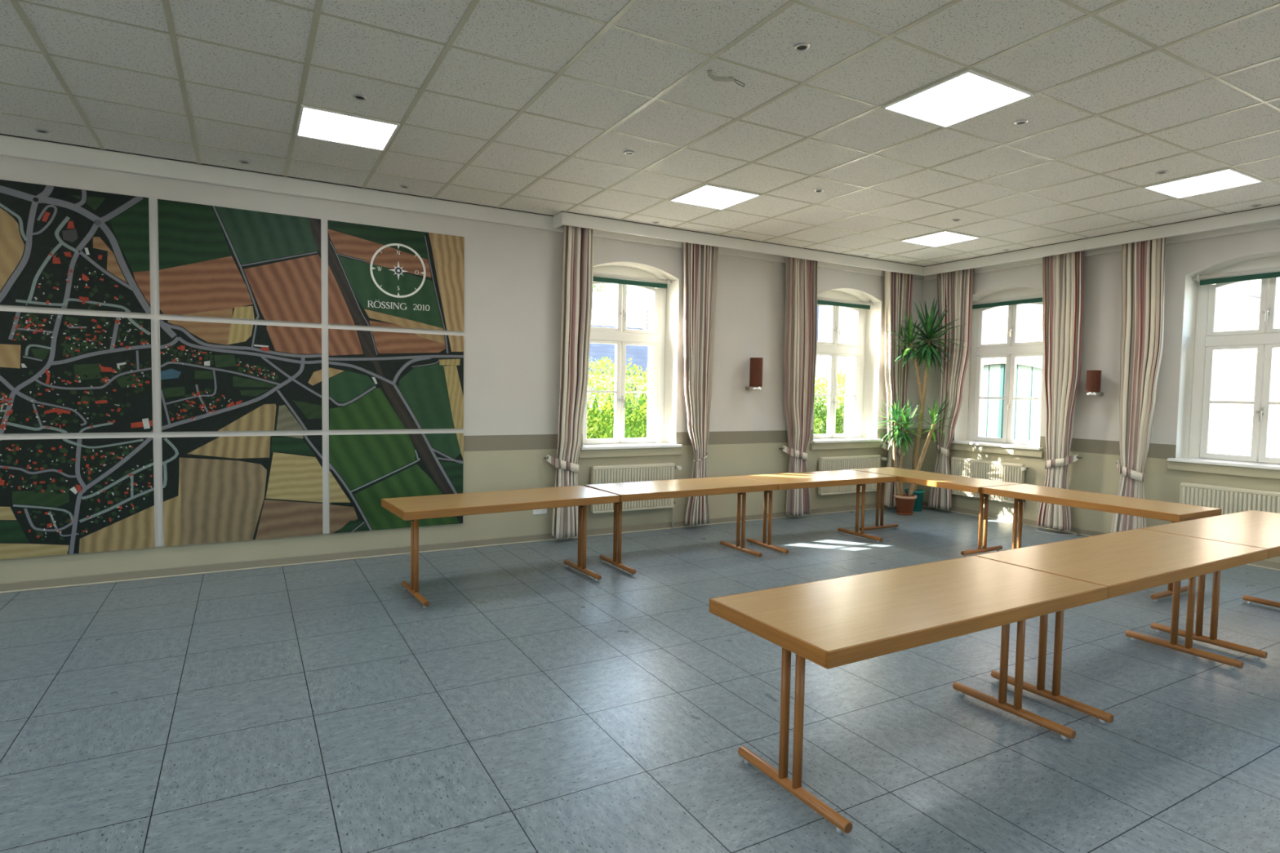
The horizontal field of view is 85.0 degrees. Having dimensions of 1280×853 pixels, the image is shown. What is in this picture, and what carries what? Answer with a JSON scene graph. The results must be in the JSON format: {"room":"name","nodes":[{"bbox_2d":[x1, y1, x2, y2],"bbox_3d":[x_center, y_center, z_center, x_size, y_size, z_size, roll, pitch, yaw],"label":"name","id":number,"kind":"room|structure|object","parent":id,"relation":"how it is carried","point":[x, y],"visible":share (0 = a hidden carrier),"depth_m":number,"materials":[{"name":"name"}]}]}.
{"room":"meeting room","nodes":[
{"label":"meeting room","id":0,"kind":"room"},
{"bbox_2d":[0,155,922,583],"bbox_3d":[-2.654,-0.379,6.675,16.160,3.781,0.550,-1,3,-29],"label":"wall","id":1,"kind":"structure","parent":0,"point":[513,274],"depth_m":7.25,"materials":[{"name":"paint"}]},
{"bbox_2d":[0,198,462,546],"bbox_3d":[-3.357,-0.422,5.953,3.712,2.797,0.008,-1,3,-29],"label":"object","id":2,"kind":"object","parent":1,"relation":"attached to","point":[154,316],"visible":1,"depth_m":5.71,"materials":[{"name":"grey"}]},
{"bbox_2d":[0,179,151,313],"bbox_3d":[-4.425,-1.352,5.275,1.198,0.914,0.025,-1,3,-29],"label":"picture","id":3,"kind":"object","parent":2,"relation":"attached to","point":[61,247],"visible":1,"depth_m":5.33,"materials":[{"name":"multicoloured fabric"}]},
{"bbox_2d":[0,311,153,434],"bbox_3d":[-4.441,-0.402,5.322,1.198,0.908,0.025,-1,3,-29],"label":"picture","id":4,"kind":"object","parent":2,"relation":"attached to","point":[60,373],"visible":1,"depth_m":5.37,"materials":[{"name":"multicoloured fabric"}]},
{"bbox_2d":[0,437,155,559],"bbox_3d":[-4.457,0.542,5.370,1.198,0.899,0.025,-1,3,-29],"label":"picture","id":5,"kind":"object","parent":2,"relation":"attached to","point":[59,496],"visible":1,"depth_m":5.41,"materials":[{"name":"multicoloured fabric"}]},
{"bbox_2d":[157,199,321,323],"bbox_3d":[-3.337,-1.365,5.890,1.192,0.914,0.022,-1,3,-29],"label":"picture","id":6,"kind":"object","parent":2,"relation":"attached to","point":[215,261],"visible":1,"depth_m":5.86,"materials":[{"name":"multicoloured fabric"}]},
{"bbox_2d":[159,319,322,431],"bbox_3d":[-3.352,-0.414,5.937,1.192,0.908,0.025,-1,3,-29],"label":"picture","id":7,"kind":"object","parent":2,"relation":"attached to","point":[215,376],"visible":1,"depth_m":5.91,"materials":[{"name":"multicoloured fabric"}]},
{"bbox_2d":[161,435,323,546],"bbox_3d":[-3.369,0.529,5.985,1.192,0.899,0.023,-1,3,-29],"label":"picture","id":8,"kind":"object","parent":2,"relation":"attached to","point":[216,489],"visible":1,"depth_m":5.96,"materials":[{"name":"beige paper"}]},
{"bbox_2d":[327,219,464,331],"bbox_3d":[-2.243,-1.377,6.506,1.217,0.914,0.026,-1,3,-29],"label":"picture","id":9,"kind":"object","parent":2,"relation":"attached to","point":[378,276],"visible":1,"depth_m":6.48,"materials":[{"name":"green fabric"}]},
{"bbox_2d":[328,328,463,430],"bbox_3d":[-2.259,-0.427,6.554,1.217,0.908,0.025,-1,3,-29],"label":"picture","id":10,"kind":"object","parent":2,"relation":"attached to","point":[377,380],"visible":1,"depth_m":6.53,"materials":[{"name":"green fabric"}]},
{"bbox_2d":[328,432,463,533],"bbox_3d":[-2.275,0.516,6.603,1.217,0.899,0.023,-1,3,-29],"label":"picture","id":11,"kind":"object","parent":2,"relation":"attached to","point":[365,469],"visible":1,"depth_m":6.54,"materials":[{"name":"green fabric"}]},
{"bbox_2d":[0,502,896,593],"bbox_3d":[-2.539,1.187,6.505,15.060,0.075,0.022,-1,3,-29],"label":"baseboard","id":12,"kind":"structure","parent":1,"relation":"attached to","point":[38,584],"depth_m":6.35,"materials":[{"name":"paint"}]},
{"bbox_2d":[0,133,924,281],"bbox_3d":[-2.476,-2.079,6.325,15.060,0.148,0.056,-1,3,-29],"label":"trim","id":13,"kind":"structure","parent":1,"relation":"attached to","point":[12,146],"depth_m":6.02,"materials":[{"name":"paint"}]},
{"bbox_2d":[533,508,546,515],"bbox_3d":[-1.047,0.882,7.334,0.156,0.082,0.014,-1,3,-29],"label":"wall socket","id":14,"kind":"object","parent":1,"relation":"attached to","point":[544,511],"visible":0.8,"depth_m":7.33,"materials":[{"name":"white plastic"}]},
{"bbox_2d":[577,265,682,458],"bbox_3d":[-0.151,-0.752,7.904,1.310,2.163,0.415,-1,3,-29],"label":"window","id":15,"kind":"structure","parent":1,"relation":"in","point":[620,336],"depth_m":8.03,"materials":[{"name":"white paint"}]},
{"bbox_2d":[592,271,671,288],"bbox_3d":[-0.147,-1.653,7.878,1.188,0.112,0.070,-1,3,-29],"label":"roller blind","id":16,"kind":"object","parent":15,"relation":"attached to","point":[597,277],"visible":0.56,"depth_m":7.87,"materials":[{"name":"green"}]},
{"bbox_2d":[590,462,681,529],"bbox_3d":[-0.040,0.812,7.814,1.094,0.776,0.152,-1,3,-29],"label":"radiator","id":17,"kind":"object","parent":1,"relation":"attached to","point":[602,474],"visible":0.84,"depth_m":7.77,"materials":[{"name":"beige metal"}]},
{"bbox_2d":[553,210,924,275],"bbox_3d":[1.513,-2.126,8.421,5.402,0.131,0.228,-1,3,-29],"label":"trim","id":18,"kind":"structure","parent":1,"relation":"attached to","point":[570,219],"depth_m":7.98,"materials":[{"name":"paint"}]},
{"bbox_2d":[745,357,763,390],"bbox_3d":[1.388,-0.637,8.498,0.154,0.390,0.227,-1,3,-29],"label":"wall lamp","id":19,"kind":"object","parent":1,"relation":"attached to","point":[756,363],"visible":1,"depth_m":8.40,"materials":[{"name":"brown metal"}]},
{"bbox_2d":[809,290,883,450],"bbox_3d":[2.743,-0.786,9.538,1.310,2.163,0.415,-1,3,-29],"label":"window","id":20,"kind":"structure","parent":1,"relation":"in","point":[833,348],"depth_m":9.67,"materials":[{"name":"white paint"}]},
{"bbox_2d":[817,296,873,309],"bbox_3d":[2.747,-1.686,9.512,1.188,0.112,0.070,-1,3,-29],"label":"roller blind","id":21,"kind":"object","parent":20,"relation":"attached to","point":[820,300],"visible":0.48,"depth_m":9.50,"materials":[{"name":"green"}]},
{"bbox_2d":[817,454,886,495],"bbox_3d":[2.869,0.783,9.457,1.154,0.767,0.152,-1,3,-29],"label":"radiator","id":22,"kind":"object","parent":1,"relation":"attached to","point":[852,462],"visible":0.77,"depth_m":9.37,"materials":[{"name":"beige metal"}]},
{"bbox_2d":[0,506,1279,852],"bbox_3d":[-0.350,1.608,2.586,16.210,0.300,10.130,-1,3,-29],"label":"floor","id":23,"kind":"structure","parent":0,"point":[535,704],"depth_m":3.42,"materials":[{"name":"tile"}]},
{"bbox_2d":[381,485,619,608],"bbox_3d":[-1.102,0.929,5.675,1.765,0.721,0.690,-1,3,-33],"label":"folding table","id":24,"kind":"object","parent":23,"relation":"on","point":[413,508],"visible":1,"depth_m":5.47,"materials":[{"name":"brown wood"}]},
{"bbox_2d":[584,475,777,575],"bbox_3d":[0.405,0.907,6.629,1.735,0.721,0.690,-1,3,-30],"label":"folding table","id":25,"kind":"object","parent":23,"relation":"on","point":[688,487],"visible":0.94,"depth_m":6.45,"materials":[{"name":"brown wood"}]},
{"bbox_2d":[735,469,896,555],"bbox_3d":[1.883,0.889,7.475,1.655,0.721,0.690,-1,3,-29],"label":"folding table","id":26,"kind":"object","parent":23,"relation":"on","point":[788,481],"visible":0.88,"depth_m":7.32,"materials":[{"name":"brown wood"}]},
{"bbox_2d":[709,555,1107,833],"bbox_3d":[1.231,1.097,3.127,1.782,0.721,0.690,-1,3,-30],"label":"folding table","id":27,"kind":"object","parent":23,"relation":"on","point":[834,622],"visible":1,"depth_m":2.90,"materials":[{"name":"brown wood"}]},
{"bbox_2d":[870,392,954,515],"bbox_3d":[3.625,0.351,9.336,1.005,1.666,0.641,-1,3,-29],"label":"yucca","id":28,"kind":"object","parent":23,"relation":"on","point":[904,503],"visible":0.98,"depth_m":9.39,"materials":[{"name":"plant"}]},
{"bbox_2d":[893,493,916,513],"bbox_3d":[3.564,1.046,9.401,0.294,0.246,0.294,-1,3,-29],"label":"pot","id":29,"kind":"object","parent":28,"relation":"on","point":[904,503],"depth_m":9.31,"materials":[{"name":"ceramic"}]},
{"bbox_2d":[884,297,971,511],"bbox_3d":[3.742,-0.275,9.285,0.839,2.927,0.844,-1,3,-29],"label":"yucca","id":30,"kind":"object","parent":23,"relation":"on","point":[927,351],"visible":0.95,"depth_m":9.49,"materials":[{"name":"green plant"}]},
{"bbox_2d":[904,488,924,511],"bbox_3d":[3.825,1.026,9.743,0.264,0.285,0.264,-1,3,-29],"label":"pot","id":31,"kind":"object","parent":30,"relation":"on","point":[917,507],"depth_m":9.65,"materials":[{"name":"teal plastic"}]},
{"bbox_2d":[849,466,1020,556],"bbox_3d":[3.158,0.901,7.667,0.690,0.721,1.655,-1,3,-29],"label":"folding table","id":32,"kind":"object","parent":23,"relation":"on","point":[968,484],"visible":0.75,"depth_m":7.31,"materials":[{"name":"brown wood"}]},
{"bbox_2d":[1035,502,1079,535],"bbox_3d":[4.894,1.097,8.310,0.290,0.319,0.511,-1,3,-29],"label":"cable","id":33,"kind":"object","parent":23,"relation":"on","point":[1037,502],"visible":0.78,"depth_m":8.19,"materials":[{"name":"grey plastic"}]},
{"bbox_2d":[981,484,1222,601],"bbox_3d":[4.007,0.987,6.237,0.690,0.721,1.655,-1,3,-29],"label":"folding table","id":34,"kind":"object","parent":23,"relation":"on","point":[1171,512],"visible":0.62,"depth_m":6.02,"materials":[{"name":"brown wood"}]},
{"bbox_2d":[973,528,1268,724],"bbox_3d":[2.780,1.078,4.020,1.782,0.721,0.690,-1,3,-30],"label":"folding table","id":35,"kind":"object","parent":23,"relation":"on","point":[1135,560],"visible":0.85,"depth_m":3.86,"materials":[{"name":"brown wood"}]},
{"bbox_2d":[1139,510,1279,659],"bbox_3d":[4.330,1.059,4.912,1.782,0.721,0.690,-1,3,-30],"label":"folding table","id":36,"kind":"object","parent":23,"relation":"on","point":[1255,528],"visible":0.74,"depth_m":4.62,"materials":[{"name":"brown wood"}]},
{"bbox_2d":[0,0,1279,266],"bbox_3d":[-0.280,-2.044,2.437,16.260,0.250,10.180,-1,3,-29],"label":"ceiling","id":37,"kind":"structure","parent":0,"point":[967,32],"depth_m":4.30,"materials":[{"name":"tile"}]},
{"bbox_2d":[34,128,48,133],"bbox_3d":[-4.274,-2.109,4.994,0.082,0.008,0.082,-1,3,-29],"label":"recessed light","id":38,"kind":"object","parent":37,"relation":"in","point":[40,131],"visible":1,"depth_m":4.99,"materials":[{"name":"silver metal"}]},
{"bbox_2d":[238,160,249,164],"bbox_3d":[-3.177,-2.122,5.614,0.082,0.008,0.082,-1,3,-29],"label":"recessed light","id":39,"kind":"object","parent":37,"relation":"in","point":[243,162],"visible":1,"depth_m":5.61,"materials":[{"name":"grey metal"}]},
{"bbox_2d":[295,104,399,151],"bbox_3d":[-2.041,-2.064,4.859,0.606,0.014,0.606,-1,3,-29],"label":"recessed light","id":40,"kind":"object","parent":37,"relation":"in","point":[313,122],"visible":1,"depth_m":4.83,"materials":[{"name":"white paint"}]},
{"bbox_2d":[352,93,366,100],"bbox_3d":[-1.733,-2.033,4.319,0.082,0.008,0.082,-1,3,-29],"label":"recessed light","id":41,"kind":"object","parent":37,"relation":"in","point":[357,96],"visible":1,"depth_m":4.31,"materials":[{"name":"grey metal"}]},
{"bbox_2d":[400,185,408,188],"bbox_3d":[-2.097,-2.134,6.223,0.082,0.008,0.082,-1,3,-29],"label":"recessed light","id":42,"kind":"object","parent":37,"relation":"in","point":[401,186],"visible":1,"depth_m":6.22,"materials":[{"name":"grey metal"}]},
{"bbox_2d":[544,225,594,538],"bbox_3d":[-0.736,-0.491,7.279,0.485,3.312,0.174,0,3,-16],"label":"curtain","id":43,"kind":"object","parent":37,"relation":"hanging from","point":[578,242],"visible":0.92,"depth_m":7.26,"materials":[{"name":"fabric"}]},
{"bbox_2d":[623,150,634,155],"bbox_3d":[-0.082,-2.051,5.239,0.082,0.008,0.082,-1,3,-29],"label":"recessed light","id":44,"kind":"object","parent":37,"relation":"in","point":[628,152],"visible":1,"depth_m":5.23,"materials":[{"name":"grey metal"}]},
{"bbox_2d":[0,0,1279,263],"bbox_3d":[-0.313,-1.921,2.396,14.960,0.014,8.930,-1,3,-29],"label":"grid","id":45,"kind":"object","parent":37,"relation":"attached to","point":[317,11],"depth_m":4.34,"materials":[{"name":"white metal"}]},
{"bbox_2d":[683,242,718,525],"bbox_3d":[0.658,-0.509,8.110,0.456,3.312,0.197,-1,3,-29],"label":"curtain","id":46,"kind":"object","parent":37,"relation":"hanging from","point":[700,262],"visible":0.89,"depth_m":8.06,"materials":[{"name":"fabric"}]},
{"bbox_2d":[668,183,761,209],"bbox_3d":[0.680,-2.096,6.395,0.606,0.014,0.606,-1,3,-29],"label":"recessed light","id":47,"kind":"object","parent":37,"relation":"in","point":[707,195],"visible":1,"depth_m":6.37,"materials":[{"name":"white paint"}]},
{"bbox_2d":[706,70,745,86],"bbox_3d":[0.484,-1.938,3.903,0.205,0.089,0.123,-1,3,-29],"label":"bracket","id":48,"kind":"object","parent":37,"relation":"hanging from","point":[710,74],"visible":1,"depth_m":3.89,"materials":[{"name":"white metal"}]},
{"bbox_2d":[778,257,817,515],"bbox_3d":[1.996,-0.525,8.862,0.518,3.310,0.203,-1,3,-29],"label":"curtain","id":49,"kind":"object","parent":37,"relation":"hanging from","point":[801,295],"visible":0.87,"depth_m":8.79,"materials":[{"name":"fabric"}]},
{"bbox_2d":[793,42,809,51],"bbox_3d":[0.833,-1.953,3.600,0.082,0.008,0.082,-1,3,-29],"label":"recessed light","id":50,"kind":"object","parent":37,"relation":"in","point":[802,46],"visible":1,"depth_m":3.60,"materials":[{"name":"grey metal"}]},
{"bbox_2d":[813,189,823,192],"bbox_3d":[1.570,-2.068,6.138,0.082,0.008,0.082,-1,3,-29],"label":"recessed light","id":51,"kind":"object","parent":37,"relation":"in","point":[815,190],"visible":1,"depth_m":6.13,"materials":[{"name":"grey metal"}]},
{"bbox_2d":[880,271,912,506],"bbox_3d":[3.513,-0.542,9.721,0.453,3.312,0.198,-1,3,-29],"label":"curtain","id":52,"kind":"object","parent":37,"relation":"hanging from","point":[898,286],"visible":0.67,"depth_m":9.65,"materials":[{"name":"fabric"}]},
{"bbox_2d":[899,230,981,247],"bbox_3d":[3.401,-2.127,7.932,0.606,0.014,0.606,-1,3,-29],"label":"recessed light","id":53,"kind":"object","parent":37,"relation":"in","point":[942,237],"visible":1,"depth_m":7.91,"materials":[{"name":"white paint"}]},
{"bbox_2d":[927,268,973,510],"bbox_3d":[4.247,-0.520,9.513,0.199,3.312,0.511,-1,3,-29],"label":"curtain","id":54,"kind":"object","parent":37,"relation":"hanging from","point":[955,288],"visible":0.89,"depth_m":9.44,"materials":[{"name":"fabric"}]},
{"bbox_2d":[880,68,1035,128],"bbox_3d":[1.909,-1.966,4.222,0.606,0.014,0.606,-1,3,-29],"label":"recessed light","id":55,"kind":"object","parent":37,"relation":"in","point":[969,94],"visible":1,"depth_m":4.19,"materials":[{"name":"white paint"}]},
{"bbox_2d":[1013,119,1028,125],"bbox_3d":[2.474,-1.973,4.538,0.082,0.008,0.082,-1,3,-29],"label":"recessed light","id":56,"kind":"object","parent":37,"relation":"in","point":[1018,122],"visible":1,"depth_m":4.53,"materials":[{"name":"grey metal"}]},
{"bbox_2d":[1036,250,1084,531],"bbox_3d":[4.959,-0.446,8.255,0.199,3.309,0.479,-1,3,-29],"label":"curtain","id":57,"kind":"object","parent":37,"relation":"hanging from","point":[1062,274],"visible":0.89,"depth_m":8.18,"materials":[{"name":"fabric"}]},
{"bbox_2d":[1111,237,1165,533],"bbox_3d":[5.338,-0.400,7.509,0.180,3.312,0.454,0,3,-15],"label":"curtain","id":58,"kind":"object","parent":37,"relation":"hanging from","point":[1143,263],"visible":0.88,"depth_m":7.47,"materials":[{"name":"fabric"}]},
{"bbox_2d":[1155,170,1168,174],"bbox_3d":[4.096,-1.993,5.489,0.082,0.008,0.082,-1,3,-29],"label":"recessed light","id":59,"kind":"object","parent":37,"relation":"in","point":[1161,172],"visible":1,"depth_m":5.49,"materials":[{"name":"grey metal"}]},
{"bbox_2d":[1142,167,1264,199],"bbox_3d":[4.630,-1.998,5.758,0.606,0.014,0.606,-1,3,-29],"label":"recessed light","id":60,"kind":"object","parent":37,"relation":"in","point":[1228,178],"visible":1,"depth_m":5.74,"materials":[{"name":"white paint"}]},
{"bbox_2d":[1250,204,1262,207],"bbox_3d":[5.619,-2.012,6.371,0.082,0.008,0.082,-1,3,-29],"label":"recessed light","id":61,"kind":"object","parent":37,"relation":"in","point":[1255,205],"visible":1,"depth_m":6.37,"materials":[{"name":"grey metal"}]},
{"bbox_2d":[917,227,1279,562],"bbox_3d":[6.484,-0.210,6.370,0.550,3.781,10.080,-1,3,-29],"label":"wall","id":62,"kind":"structure","parent":0,"point":[1095,436],"depth_m":7.88,"materials":[{"name":"paint"}]},
{"bbox_2d":[951,457,1028,525],"bbox_3d":[4.529,0.828,9.130,0.152,0.766,1.064,-1,3,-29],"label":"radiator","id":63,"kind":"object","parent":62,"relation":"attached to","point":[965,467],"visible":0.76,"depth_m":9.07,"materials":[{"name":"beige metal"}]},
{"bbox_2d":[948,288,1044,457],"bbox_3d":[4.754,-0.732,9.134,0.415,2.163,1.310,-1,3,-29],"label":"window","id":64,"kind":"structure","parent":62,"relation":"in","point":[1012,349],"depth_m":9.23,"materials":[{"name":"white paint"}]},
{"bbox_2d":[972,293,1042,309],"bbox_3d":[4.789,-1.631,9.100,0.070,0.112,1.188,-1,3,-29],"label":"roller blind","id":65,"kind":"object","parent":64,"relation":"attached to","point":[1038,297],"visible":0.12,"depth_m":9.07,"materials":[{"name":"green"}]},
{"bbox_2d":[1085,369,1103,395],"bbox_3d":[5.162,-0.493,7.923,0.220,0.285,0.140,-1,3,-29],"label":"wall lamp","id":66,"kind":"object","parent":62,"relation":"attached to","point":[1092,385],"visible":1,"depth_m":7.85,"materials":[{"name":"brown metal"}]},
{"bbox_2d":[922,501,1279,570],"bbox_3d":[6.215,1.344,6.298,0.022,0.075,8.958,-1,3,-29],"label":"baseboard","id":67,"kind":"structure","parent":62,"relation":"attached to","point":[1263,563],"depth_m":8.64,"materials":[{"name":"paint"}]},
{"bbox_2d":[923,204,1279,280],"bbox_3d":[6.143,-1.920,6.046,0.328,0.148,8.930,-1,3,-29],"label":"trim","id":68,"kind":"structure","parent":62,"relation":"attached to","point":[1266,217],"depth_m":7.45,"materials":[{"name":"paint"}]},
{"bbox_2d":[1166,255,1279,479],"bbox_3d":[6.049,-0.595,6.843,0.415,2.163,1.310,-1,3,-29],"label":"window","id":69,"kind":"structure","parent":62,"relation":"in","point":[1207,340],"depth_m":7.06,"materials":[{"name":"white paint"}]},
{"bbox_2d":[1192,266,1279,285],"bbox_3d":[6.084,-1.494,6.809,0.070,0.112,1.188,-1,3,-29],"label":"roller blind","id":70,"kind":"object","parent":69,"relation":"attached to","point":[1274,272],"visible":1,"depth_m":6.96,"materials":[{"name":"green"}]},
{"bbox_2d":[1179,482,1279,515],"bbox_3d":[5.866,0.979,6.765,0.152,0.746,1.114,-1,3,-29],"label":"radiator","id":71,"kind":"object","parent":62,"relation":"attached to","point":[1229,500],"visible":0.5,"depth_m":6.87,"materials":[{"name":"beige metal"}]},
{"label":"outside","id":72,"kind":"structure","parent":0,"visible":0},
{"label":"ground","id":73,"kind":"structure","parent":72,"visible":0},
{"bbox_2d":[592,284,605,292],"bbox_3d":[-2.075,-1.724,13.869,4.293,5.896,2.220,2,3,27],"label":"tree","id":74,"kind":"object","parent":73,"relation":"on","point":[594,285],"visible":0.02,"depth_m":12.96,"materials":[{"name":"green plant"}]},
{"bbox_2d":[586,310,648,412],"bbox_3d":[-0.939,-1.691,24.297,5.100,4.810,4.900,-1,3,-29],"label":"house","id":75,"kind":"structure","parent":73,"relation":"on","point":[639,354],"depth_m":22.57,"materials":[{"name":"stone"}]},
{"bbox_2d":[586,356,845,439],"bbox_3d":[1.292,-0.151,14.376,11.579,2.812,1.482,-1,3,-29],"label":"foliage","id":76,"kind":"object","parent":73,"relation":"on","point":[600,424],"visible":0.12,"depth_m":13.26,"materials":[{"name":"green plant"}]},
{"bbox_2d":[813,306,818,403],"bbox_3d":[7.052,-3.385,32.280,9.600,7.660,7.800,-1,3,-29],"label":"house","id":77,"kind":"structure","parent":73,"relation":"on","point":[817,306],"depth_m":28.82,"materials":[{"name":"stone"}]},
{"bbox_2d":[816,276,1279,457],"bbox_3d":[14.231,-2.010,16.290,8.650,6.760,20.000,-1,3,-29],"label":"window panes","id":78,"kind":"structure","parent":73,"relation":"on","point":[1234,370],"depth_m":13.60,"materials":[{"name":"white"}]},
{"bbox_2d":[1224,286,1260,297],"bbox_3d":[11.256,-2.697,13.417,0.082,0.724,1.524,-1,3,-29],"label":"cable","id":79,"kind":"object","parent":78,"relation":"attached to","point":[1224,286],"visible":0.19,"depth_m":13.18,"materials":[{"name":"grey metal"}]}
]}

